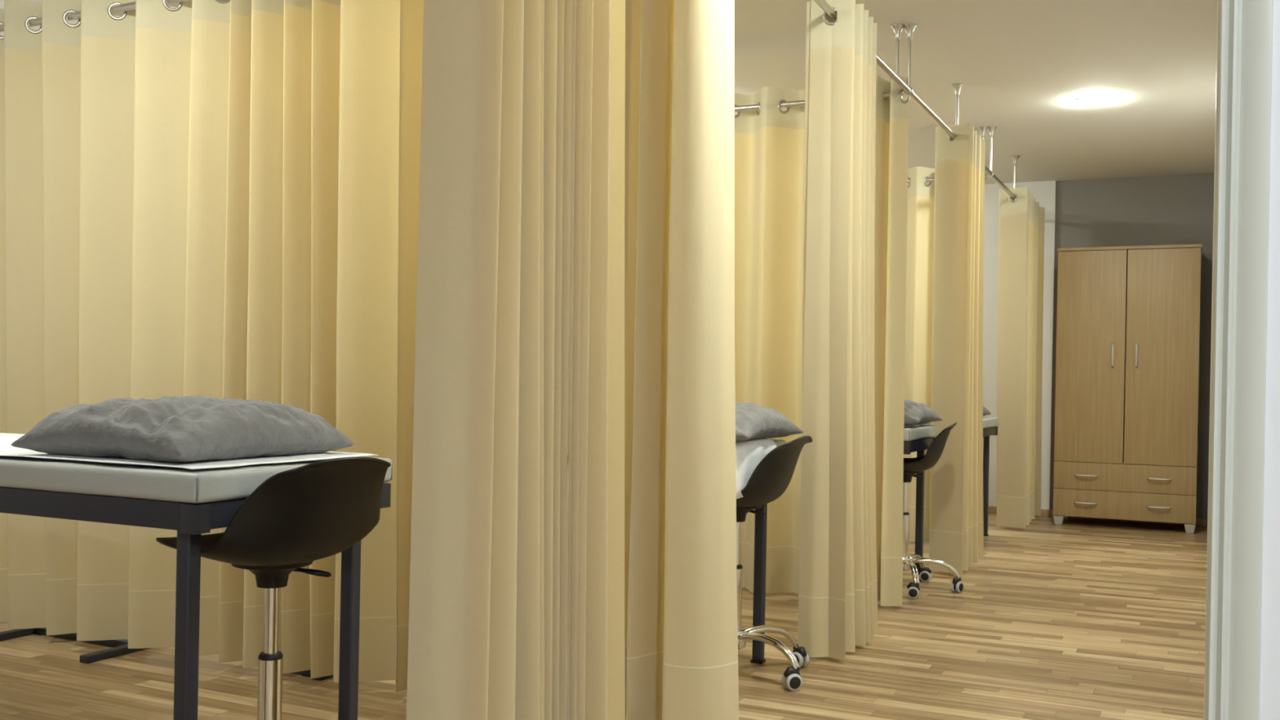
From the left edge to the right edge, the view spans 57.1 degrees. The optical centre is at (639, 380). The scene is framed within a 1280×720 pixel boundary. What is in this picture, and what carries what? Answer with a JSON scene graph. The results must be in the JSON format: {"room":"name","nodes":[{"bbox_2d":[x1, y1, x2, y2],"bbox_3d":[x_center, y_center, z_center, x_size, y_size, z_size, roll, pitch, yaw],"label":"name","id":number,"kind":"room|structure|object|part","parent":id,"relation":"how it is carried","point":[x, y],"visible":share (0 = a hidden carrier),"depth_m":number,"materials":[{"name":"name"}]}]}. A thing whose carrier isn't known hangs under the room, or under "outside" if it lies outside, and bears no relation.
{"room":"hospital room","nodes":[
{"label":"hospital room","id":0,"kind":"room"},
{"bbox_2d":[0,0,78,35],"bbox_3d":[-2.338,-0.329,4.933,0.100,2.427,11.260,1,0,26],"label":"wall","id":1,"kind":"structure","parent":0,"point":[2,2],"depth_m":4.65,"materials":[{"name":"white paint"}]},
{"bbox_2d":[0,513,1207,719],"bbox_3d":[0.521,0.990,3.546,6.500,0.100,11.260,1,0,26],"label":"floor","id":2,"kind":"structure","parent":0,"point":[1076,619],"depth_m":3.91,"materials":[{"name":"laminate"}]},
{"bbox_2d":[0,627,149,663],"bbox_3d":[-1.901,0.881,4.021,0.548,0.024,0.415,1,0,26],"label":"stand","id":3,"kind":"object","parent":2,"relation":"on","point":[120,647],"visible":0.48,"depth_m":3.95,"materials":[{"name":"grey paint"}]},
{"bbox_2d":[0,455,392,719],"bbox_3d":[-1.576,0.528,2.854,1.951,0.744,0.586,1,0,26],"label":"table","id":4,"kind":"object","parent":2,"relation":"on","point":[193,503],"visible":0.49,"depth_m":2.27,"materials":[{"name":"grey plastic"}]},
{"bbox_3d":[-1.570,0.242,2.856,1.930,0.052,0.567,1,0,26],"label":"frame","id":5,"kind":"part","parent":4,"relation":"part of","materials":[{"name":"grey paint"}]},
{"bbox_3d":[-0.862,0.592,2.235,0.033,0.626,0.033,1,0,26],"label":"leg","id":6,"kind":"part","parent":4,"relation":"part of","materials":[{"name":"grey paint"}]},
{"bbox_2d":[0,432,378,469],"bbox_3d":[-1.546,0.150,2.842,1.856,0.006,0.556,1,0,26],"label":"paper sheet","id":7,"kind":"object","parent":4,"relation":"on","point":[6,449],"visible":0.38,"depth_m":2.44,"materials":[{"name":"white paper"}]},
{"bbox_2d":[10,395,354,462],"bbox_3d":[-0.982,0.097,2.574,0.485,0.127,0.510,1,0,26],"label":"pillow","id":8,"kind":"object","parent":7,"relation":"on","point":[184,428],"visible":1,"depth_m":2.41,"materials":[{"name":"grey fabric"}]},
{"bbox_3d":[-0.657,0.596,2.662,0.033,0.626,0.033,1,0,26],"label":"leg","id":9,"kind":"part","parent":4,"relation":"part of","materials":[{"name":"grey paint"}]},
{"bbox_2d":[155,456,391,719],"bbox_3d":[-0.754,0.532,2.435,0.511,0.766,0.517,1,0,34],"label":"stool","id":10,"kind":"object","parent":2,"relation":"on","point":[296,517],"visible":0.93,"depth_m":2.34,"materials":[{"name":"black plastic"}]},
{"bbox_3d":[-0.703,0.403,2.474,0.104,0.025,0.022,1,0,-19],"label":"height lever","id":11,"kind":"part","parent":10,"relation":"part of","materials":[{"name":"black plastic"}]},
{"bbox_2d":[289,669,333,679],"bbox_3d":[-1.015,0.898,3.719,0.220,0.024,0.240,1,0,26],"label":"stand","id":12,"kind":"object","parent":2,"relation":"on","point":[307,673],"visible":0.23,"depth_m":3.62,"materials":[{"name":"grey paint"}]},
{"bbox_2d":[750,439,786,663],"bbox_3d":[-0.520,0.548,4.103,1.951,0.744,0.586,1,0,26],"label":"table","id":13,"kind":"object","parent":2,"relation":"on","point":[760,526],"visible":0.07,"depth_m":3.90,"materials":[{"name":"grey paint"}]},
{"bbox_2d":[735,438,777,498],"bbox_3d":[-0.481,0.253,4.021,1.858,0.169,0.409,1,0,26],"label":"paper sheet","id":14,"kind":"object","parent":13,"relation":"on","point":[748,453],"visible":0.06,"depth_m":3.58,"materials":[{"name":"white paper"}]},
{"bbox_2d":[735,402,803,441],"bbox_3d":[0.162,0.122,3.804,0.600,0.122,0.520,1,0,26],"label":"pillow","id":15,"kind":"object","parent":14,"relation":"on","point":[753,421],"visible":0.24,"depth_m":3.65,"materials":[{"name":"grey fabric"}]},
{"bbox_3d":[0.399,0.617,3.910,0.033,0.626,0.033,1,0,26],"label":"leg","id":16,"kind":"part","parent":13,"relation":"part of","materials":[{"name":"grey paint"}]},
{"bbox_2d":[736,435,812,691],"bbox_3d":[0.313,0.552,3.733,0.511,0.766,0.517,1,0,44],"label":"stool","id":17,"kind":"object","parent":2,"relation":"on","point":[772,476],"visible":0.56,"depth_m":3.62,"materials":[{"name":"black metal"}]},
{"bbox_3d":[0.360,0.423,3.784,0.104,0.025,0.022,1,0,-29],"label":"height lever","id":18,"kind":"part","parent":17,"relation":"part of","materials":[{"name":"black plastic"}]},
{"bbox_3d":[0.395,0.837,3.650,0.236,0.088,0.046,1,0,44],"label":"arm","id":19,"kind":"part","parent":17,"relation":"part of","materials":[{"name":"silver metal"}]},
{"bbox_3d":[0.416,0.838,3.808,0.236,0.088,0.046,1,0,-28],"label":"arm","id":20,"kind":"part","parent":17,"relation":"part of","materials":[{"name":"silver metal"}]},
{"bbox_2d":[903,424,937,581],"bbox_3d":[0.418,0.566,5.813,1.951,0.744,0.586,1,0,26],"label":"table","id":21,"kind":"object","parent":2,"relation":"on","point":[918,438],"visible":0.18,"depth_m":5.60,"materials":[{"name":"grey paint"}]},
{"bbox_2d":[903,422,930,426],"bbox_3d":[0.466,0.190,5.792,1.828,0.005,0.541,1,0,26],"label":"paper sheet","id":22,"kind":"object","parent":21,"relation":"on","point":[916,424],"visible":0.02,"depth_m":5.42,"materials":[{"name":"white paper"}]},
{"bbox_2d":[903,400,942,425],"bbox_3d":[1.070,0.140,5.532,0.600,0.121,0.520,1,0,26],"label":"pillow","id":23,"kind":"object","parent":22,"relation":"on","point":[915,413],"visible":0.3,"depth_m":5.34,"materials":[{"name":"grey fabric"}]},
{"bbox_3d":[0.423,0.280,5.815,1.930,0.052,0.567,1,0,26],"label":"frame","id":24,"kind":"part","parent":21,"relation":"part of","materials":[{"name":"grey paint"}]},
{"bbox_3d":[1.336,0.635,5.621,0.033,0.626,0.033,1,0,26],"label":"leg","id":25,"kind":"part","parent":21,"relation":"part of","materials":[{"name":"grey paint"}]},
{"bbox_2d":[902,422,964,599],"bbox_3d":[1.223,0.570,5.383,0.511,0.766,0.517,1,0,17],"label":"stool","id":26,"kind":"object","parent":2,"relation":"on","point":[912,466],"visible":0.56,"depth_m":5.30,"materials":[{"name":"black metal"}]},
{"bbox_3d":[1.207,0.853,5.253,0.046,0.088,0.236,1,0,-1],"label":"arm","id":27,"kind":"part","parent":26,"relation":"part of","materials":[{"name":"silver metal"}]},
{"bbox_3d":[1.281,0.854,5.500,0.046,0.088,0.236,1,0,35],"label":"arm","id":28,"kind":"part","parent":26,"relation":"part of","materials":[{"name":"silver metal"}]},
{"bbox_3d":[1.334,0.855,5.349,0.236,0.088,0.046,1,0,17],"label":"arm","id":29,"kind":"part","parent":26,"relation":"part of","materials":[{"name":"silver metal"}]},
{"bbox_2d":[982,417,998,536],"bbox_3d":[1.241,0.582,7.542,1.951,0.744,0.586,1,0,26],"label":"table","id":30,"kind":"object","parent":2,"relation":"on","point":[990,424],"visible":0.17,"depth_m":7.33,"materials":[{"name":"grey paint"}]},
{"bbox_3d":[2.159,0.651,7.350,0.033,0.626,0.033,1,0,26],"label":"leg","id":31,"kind":"part","parent":30,"relation":"part of","materials":[{"name":"grey paint"}]},
{"bbox_2d":[982,405,991,415],"bbox_3d":[1.808,0.158,7.229,0.600,0.131,0.520,1,0,26],"label":"pillow","id":32,"kind":"object","parent":30,"relation":"on","point":[985,411],"visible":0.02,"depth_m":7.26,"materials":[{"name":"grey fabric"}]},
{"bbox_3d":[1.246,0.296,7.544,1.930,0.052,0.567,1,0,26],"label":"frame","id":33,"kind":"part","parent":30,"relation":"part of","materials":[{"name":"grey paint"}]},
{"bbox_2d":[1053,244,1202,533],"bbox_3d":[3.326,0.052,8.033,0.891,1.885,0.504,1,0,26],"label":"wardrobe","id":34,"kind":"object","parent":2,"relation":"on","point":[1128,325],"visible":1,"depth_m":7.83,"materials":[{"name":"brown wood"}]},
{"bbox_3d":[2.999,0.829,7.923,0.151,0.012,0.035,1,0,26],"label":"handle","id":35,"kind":"part","parent":34,"relation":"part of","materials":[{"name":"silver metal"}]},
{"bbox_3d":[3.002,0.643,7.923,0.151,0.012,0.035,1,0,26],"label":"handle","id":36,"kind":"part","parent":34,"relation":"part of","materials":[{"name":"silver metal"}]},
{"bbox_3d":[3.038,-0.160,7.941,0.434,1.426,0.018,1,0,26],"label":"door","id":37,"kind":"part","parent":34,"relation":"part of","materials":[{"name":"brown wood"}]},
{"bbox_3d":[3.157,-0.165,7.856,0.013,0.167,0.035,1,0,26],"label":"handle","id":38,"kind":"part","parent":34,"relation":"part of","materials":[{"name":"silver metal"}]},
{"bbox_3d":[3.220,0.837,7.845,0.880,0.184,0.018,1,0,26],"label":"drawer","id":39,"kind":"part","parent":34,"relation":"part of","materials":[{"name":"brown wood"}]},
{"bbox_3d":[3.224,0.651,7.845,0.880,0.182,0.018,1,0,26],"label":"drawer","id":40,"kind":"part","parent":34,"relation":"part of","materials":[{"name":"brown wood"}]},
{"bbox_3d":[3.288,-0.162,7.793,0.013,0.167,0.035,1,0,26],"label":"handle","id":41,"kind":"part","parent":34,"relation":"part of","materials":[{"name":"silver metal"}]},
{"bbox_3d":[3.408,0.837,7.726,0.151,0.012,0.035,1,0,26],"label":"handle","id":42,"kind":"part","parent":34,"relation":"part of","materials":[{"name":"silver metal"}]},
{"bbox_3d":[3.411,0.651,7.726,0.151,0.012,0.035,1,0,26],"label":"handle","id":43,"kind":"part","parent":34,"relation":"part of","materials":[{"name":"silver metal"}]},
{"bbox_3d":[3.438,-0.152,7.749,0.440,1.426,0.018,1,0,26],"label":"door","id":44,"kind":"part","parent":34,"relation":"part of","materials":[{"name":"brown wood"}]},
{"bbox_2d":[111,0,1217,186],"bbox_3d":[0.570,-1.536,3.546,6.500,0.100,11.260,1,0,26],"label":"ceiling","id":45,"kind":"structure","parent":0,"point":[1022,66],"depth_m":5.59,"materials":[{"name":"white paint"}]},
{"bbox_2d":[890,23,903,75],"bbox_3d":[1.072,-1.324,4.906,0.060,0.304,0.060,1,0,26],"label":"hanger","id":46,"kind":"object","parent":45,"relation":"hanging from","point":[898,28],"visible":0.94,"depth_m":4.90,"materials":[{"name":"silver metal"}]},
{"bbox_2d":[734,92,902,111],"bbox_3d":[-0.276,-1.216,5.553,3.032,0.033,0.033,1,0,26],"label":"curtain rod","id":47,"kind":"object","parent":46,"relation":"hanging from","point":[886,95],"visible":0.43,"depth_m":5.11,"materials":[{"name":"silver metal"}]},
{"bbox_2d":[734,86,804,429],"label":"privacy curtain","id":48,"kind":"object","parent":47,"relation":"hanging from","point":[769,166],"depth_m":5.14,"materials":[{"name":"fabric"}]},
{"bbox_2d":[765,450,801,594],"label":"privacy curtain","id":49,"kind":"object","parent":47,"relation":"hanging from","point":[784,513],"depth_m":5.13,"materials":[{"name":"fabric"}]},
{"bbox_2d":[874,75,910,606],"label":"privacy curtain","id":50,"kind":"object","parent":47,"relation":"hanging from","point":[891,129],"depth_m":4.88,"materials":[{"name":"fabric"}]},
{"bbox_3d":[1.072,-1.314,4.906,0.014,0.225,0.014,1,0,26],"label":"stem","id":51,"kind":"part","parent":46,"relation":"part of","materials":[{"name":"silver metal"}]},
{"bbox_2d":[903,23,916,95],"bbox_3d":[1.120,-1.331,4.896,0.060,0.288,0.060,1,0,26],"label":"hanger","id":52,"kind":"object","parent":45,"relation":"hanging from","point":[909,28],"visible":0.87,"depth_m":4.89,"materials":[{"name":"silver metal"}]},
{"bbox_3d":[1.120,-1.321,4.896,0.014,0.209,0.014,1,0,26],"label":"stem","id":53,"kind":"part","parent":52,"relation":"part of","materials":[{"name":"silver metal"}]},
{"bbox_2d":[951,83,964,124],"bbox_3d":[1.574,-1.322,5.841,0.060,0.288,0.060,1,0,26],"label":"hanger","id":54,"kind":"object","parent":45,"relation":"hanging from","point":[957,86],"visible":0.62,"depth_m":5.83,"materials":[{"name":"silver metal"}]},
{"bbox_3d":[1.574,-1.312,5.841,0.014,0.209,0.014,1,0,26],"label":"stem","id":55,"kind":"part","parent":54,"relation":"part of","materials":[{"name":"silver metal"}]},
{"bbox_2d":[977,125,987,138],"bbox_3d":[1.975,-1.306,6.784,0.060,0.304,0.060,1,0,26],"label":"hanger","id":56,"kind":"object","parent":45,"relation":"hanging from","point":[983,129],"visible":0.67,"depth_m":6.77,"materials":[{"name":"silver metal"}]},
{"bbox_2d":[907,173,986,182],"bbox_3d":[0.627,-1.198,7.431,3.032,0.033,0.033,1,0,26],"label":"curtain rod","id":57,"kind":"object","parent":56,"relation":"hanging from","point":[932,179],"visible":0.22,"depth_m":6.90,"materials":[{"name":"silver metal"}]},
{"bbox_2d":[903,166,934,541],"bbox_3d":[0.611,-0.172,7.427,2.901,2.196,0.148,1,0,25],"label":"privacy curtain","id":58,"kind":"object","parent":57,"relation":"hanging from","point":[921,195],"visible":0.04,"depth_m":6.91,"materials":[{"name":"fabric"}]},
{"bbox_2d":[987,125,997,177],"bbox_3d":[2.023,-1.313,6.775,0.060,0.288,0.060,1,0,26],"label":"hanger","id":59,"kind":"object","parent":45,"relation":"hanging from","point":[991,128],"visible":0.91,"depth_m":6.77,"materials":[{"name":"silver metal"}]},
{"bbox_3d":[2.022,-1.304,6.775,0.014,0.209,0.014,1,0,26],"label":"stem","id":60,"kind":"part","parent":59,"relation":"part of","materials":[{"name":"silver metal"}]},
{"bbox_2d":[1010,155,1019,200],"bbox_3d":[2.425,-1.305,7.612,0.060,0.288,0.060,1,0,26],"label":"hanger","id":61,"kind":"object","parent":45,"relation":"hanging from","point":[1015,157],"visible":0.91,"depth_m":7.61,"materials":[{"name":"silver metal"}]},
{"bbox_3d":[2.425,-1.296,7.612,0.014,0.209,0.014,1,0,26],"label":"stem","id":62,"kind":"part","parent":61,"relation":"part of","materials":[{"name":"silver metal"}]},
{"bbox_2d":[1074,95,1114,106],"bbox_3d":[2.352,-1.439,6.095,0.194,0.025,0.194,1,0,26],"label":"recessed light","id":63,"kind":"object","parent":45,"relation":"in","point":[1091,100],"visible":1,"depth_m":6.05,"materials":[{"name":"white"}]},
{"bbox_3d":[0.166,-1.341,3.021,0.060,0.304,0.060,1,0,26],"label":"hanger","id":64,"kind":"object","parent":45,"relation":"hanging from","visible":0},
{"bbox_2d":[0,0,191,31],"bbox_3d":[-1.182,-1.233,3.667,3.032,0.033,0.033,1,0,26],"label":"curtain rod","id":65,"kind":"object","parent":64,"relation":"hanging from","point":[129,6],"visible":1,"depth_m":3.94,"materials":[{"name":"silver metal"}]},
{"bbox_2d":[0,0,738,719],"bbox_3d":[-1.125,-0.213,3.649,3.082,2.182,0.182,1,0,26],"label":"privacy curtain","id":66,"kind":"object","parent":65,"relation":"hanging from","point":[209,198],"visible":0.65,"depth_m":3.56,"materials":[{"name":"fabric"}]},
{"bbox_2d":[982,173,1214,519],"bbox_3d":[2.100,-0.243,8.973,4.400,2.427,0.130,1,0,26],"label":"wall","id":67,"kind":"structure","parent":0,"point":[1172,209],"depth_m":8.39,"materials":[{"name":"grey paint"}]},
{"bbox_2d":[988,506,1048,517],"bbox_3d":[1.505,0.932,9.168,3.200,0.055,0.015,1,0,26],"label":"baseboard","id":68,"kind":"structure","parent":67,"relation":"attached to","point":[992,509],"depth_m":8.50,"materials":[{"name":"brown wood"}]},
{"bbox_2d":[1049,509,1207,527],"bbox_3d":[3.444,0.970,8.269,1.075,0.055,0.015,1,0,26],"label":"baseboard","id":69,"kind":"structure","parent":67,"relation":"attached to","point":[1199,522],"depth_m":8.22,"materials":[{"name":"brown wood"}]},
{"bbox_2d":[1259,0,1279,719],"bbox_3d":[1.612,-0.252,0.742,2.147,2.427,0.110,1,0,26],"label":"wall","id":70,"kind":"structure","parent":0,"point":[1269,699],"depth_m":1.16,"materials":[{"name":"white paint"}]},
{"bbox_2d":[1204,0,1273,719],"bbox_3d":[0.625,-0.271,1.223,0.049,2.427,0.138,1,0,26],"label":"trim","id":71,"kind":"structure","parent":70,"relation":"attached to","point":[1244,49],"depth_m":1.17,"materials":[{"name":"grey paint"}]},
{"bbox_3d":[-0.235,-1.357,2.078,0.060,0.288,0.060,1,0,26],"label":"hanger","id":72,"kind":"object","parent":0,"visible":0},
{"bbox_2d":[813,0,1016,199],"bbox_3d":[1.242,-1.202,5.156,0.033,0.033,7.474,1,0,26],"label":"curtain rod","id":73,"kind":"object","parent":72,"relation":"hanging from","point":[823,4],"visible":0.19,"depth_m":4.96,"materials":[{"name":"silver metal"}]},
{"bbox_2d":[406,0,625,719],"bbox_3d":[-0.205,-0.188,2.205,0.181,2.196,0.550,1,0,26],"label":"privacy curtain","id":74,"kind":"object","parent":73,"relation":"hanging from","point":[517,598],"visible":1,"depth_m":2.08,"materials":[{"name":"fabric"}]},
{"bbox_2d":[797,0,878,660],"bbox_3d":[0.716,-0.170,4.117,0.181,2.196,0.504,1,0,26],"label":"privacy curtain","id":75,"kind":"object","parent":73,"relation":"hanging from","point":[837,592],"visible":0.99,"depth_m":3.93,"materials":[{"name":"fabric"}]},
{"bbox_2d":[928,123,985,574],"bbox_3d":[1.635,-0.152,6.018,0.187,2.196,0.582,1,0,26],"label":"privacy curtain","id":76,"kind":"object","parent":73,"relation":"hanging from","point":[956,531],"visible":0.99,"depth_m":5.80,"materials":[{"name":"fabric"}]},
{"bbox_2d":[996,186,1044,528],"bbox_3d":[2.589,-0.134,7.994,0.194,2.196,0.991,1,0,26],"label":"privacy curtain","id":77,"kind":"object","parent":73,"relation":"hanging from","point":[1021,228],"visible":0.97,"depth_m":7.64,"materials":[{"name":"fabric"}]}
]}

